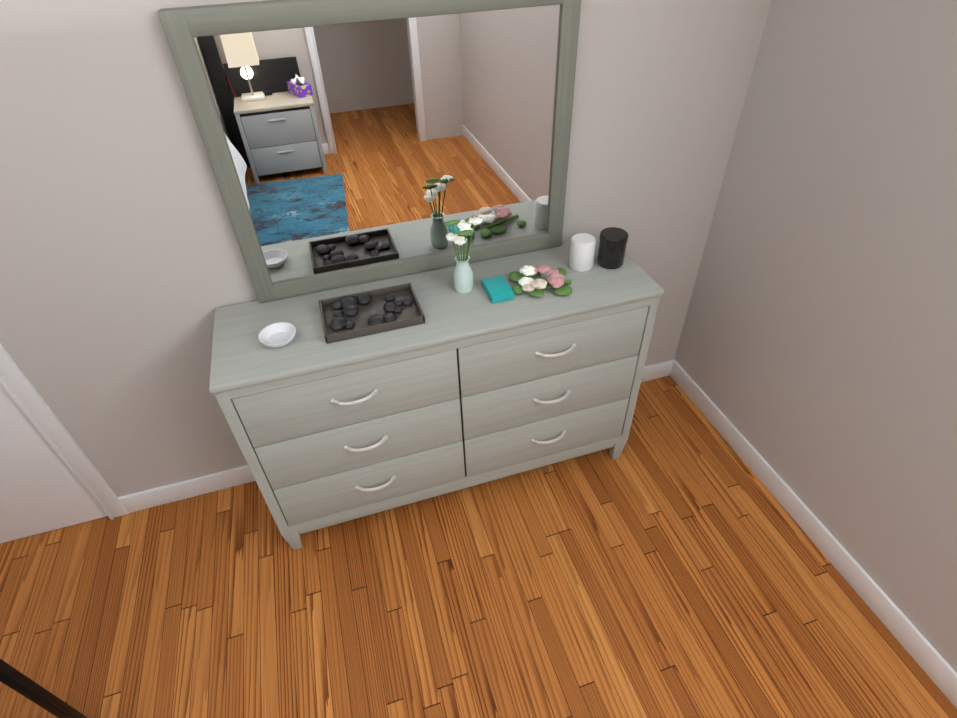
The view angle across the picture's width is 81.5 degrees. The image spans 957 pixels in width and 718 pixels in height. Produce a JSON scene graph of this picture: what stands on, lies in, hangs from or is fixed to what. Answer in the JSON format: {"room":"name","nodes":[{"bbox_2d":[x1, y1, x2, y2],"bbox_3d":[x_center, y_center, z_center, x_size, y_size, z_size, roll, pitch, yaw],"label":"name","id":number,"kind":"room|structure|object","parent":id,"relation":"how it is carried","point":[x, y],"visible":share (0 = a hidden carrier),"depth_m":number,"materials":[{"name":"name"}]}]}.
{"room":"bedroom","nodes":[
{"label":"bedroom","id":0,"kind":"room"},
{"bbox_2d":[0,0,771,543],"bbox_3d":[-1.315,-0.463,1.588,5.000,2.740,0.100,-13,42,-12],"label":"wall","id":1,"kind":"structure","parent":0,"point":[124,274],"depth_m":1.82,"materials":[{"name":"paint"}]},
{"bbox_2d":[0,343,128,542],"bbox_3d":[-2.029,0.000,1.573,1.058,2.100,0.065,-13,42,-12],"label":"door","id":2,"kind":"structure","parent":1,"relation":"attached to","point":[51,477],"depth_m":2.13,"materials":[{"name":"white wood"}]},
{"bbox_2d":[118,359,673,512],"bbox_3d":[-1.311,0.576,2.402,4.900,0.105,0.014,-13,42,-12],"label":"baseboard","id":3,"kind":"structure","parent":1,"relation":"attached to","point":[166,494],"depth_m":2.41,"materials":[{"name":"white wood"}]},
{"bbox_2d":[0,375,956,717],"bbox_3d":[-0.523,2.246,0.579,5.100,0.060,5.400,-13,42,-12],"label":"floor","id":4,"kind":"structure","parent":0,"point":[672,561],"depth_m":2.04,"materials":[{"name":"brown wood"}]},
{"bbox_2d":[0,659,87,717],"bbox_3d":[-1.749,1.213,1.206,1.429,0.739,0.437,-13,42,-12],"label":"console table","id":5,"kind":"object","parent":4,"relation":"on","point":[28,688],"visible":1,"depth_m":1.43,"materials":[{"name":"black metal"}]},
{"bbox_2d":[209,236,663,549],"bbox_3d":[-0.115,0.152,2.212,1.498,0.930,0.458,-13,42,-12],"label":"dresser","id":6,"kind":"object","parent":4,"relation":"on","point":[455,391],"visible":0.98,"depth_m":1.94,"materials":[{"name":"grey wood"}]},
{"bbox_2d":[258,322,295,347],"bbox_3d":[-0.632,-0.070,1.755,0.116,0.030,0.116,-13,42,-12],"label":"bowl","id":7,"kind":"object","parent":6,"relation":"on","point":[278,334],"visible":1,"depth_m":1.76,"materials":[{"name":"white ceramic"}]},
{"bbox_2d":[158,0,580,301],"bbox_3d":[-0.235,-0.656,1.772,1.140,0.868,0.041,-13,42,-12],"label":"mirror","id":8,"kind":"object","parent":6,"relation":"on","point":[349,142],"visible":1,"depth_m":1.70,"materials":[{"name":"clear glass"}]},
{"bbox_2d":[318,283,424,343],"bbox_3d":[-0.357,-0.161,1.840,0.320,0.041,0.210,-13,42,-12],"label":"tray","id":9,"kind":"object","parent":6,"relation":"on","point":[360,314],"visible":1,"depth_m":1.84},
{"bbox_2d":[444,216,481,293],"bbox_3d":[-0.041,-0.343,1.863,0.128,0.268,0.096,-13,42,-12],"label":"vase","id":10,"kind":"object","parent":6,"relation":"on","point":[463,281],"visible":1,"depth_m":1.86,"materials":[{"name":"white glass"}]},
{"bbox_2d":[482,275,513,302],"bbox_3d":[0.066,-0.243,1.927,0.080,0.028,0.120,-13,42,-12],"label":"box","id":11,"kind":"object","parent":6,"relation":"on","point":[497,289],"visible":1,"depth_m":1.90,"materials":[{"name":"teal"}]},
{"bbox_2d":[509,264,571,296],"bbox_3d":[0.220,-0.284,1.939,0.227,0.064,0.200,-13,42,-12],"label":"bouquet","id":12,"kind":"object","parent":6,"relation":"on","point":[531,284],"visible":1,"depth_m":1.91,"materials":[{"name":"pink plant"}]},
{"bbox_2d":[568,233,595,271],"bbox_3d":[0.376,-0.387,2.016,0.090,0.112,0.090,-13,42,-12],"label":"jar","id":13,"kind":"object","parent":6,"relation":"on","point":[582,252],"visible":1,"depth_m":1.98,"materials":[{"name":"white ceramic"}]},
{"bbox_2d":[597,227,628,268],"bbox_3d":[0.486,-0.402,2.021,0.100,0.122,0.100,-13,42,-12],"label":"jar","id":14,"kind":"object","parent":6,"relation":"on","point":[612,247],"visible":1,"depth_m":1.99,"materials":[{"name":"black ceramic"}]},
{"bbox_2d":[674,0,956,672],"bbox_3d":[1.837,0.677,0.153,0.100,2.740,5.300,-13,42,-12],"label":"wall","id":15,"kind":"structure","parent":0,"point":[815,358],"depth_m":1.81,"materials":[{"name":"paint"}]},
{"bbox_2d":[670,359,956,708],"bbox_3d":[1.611,1.260,1.498,0.014,0.105,3.940,-13,42,-12],"label":"baseboard","id":16,"kind":"structure","parent":15,"relation":"attached to","point":[932,663],"depth_m":2.11,"materials":[{"name":"white wood"}]}
]}

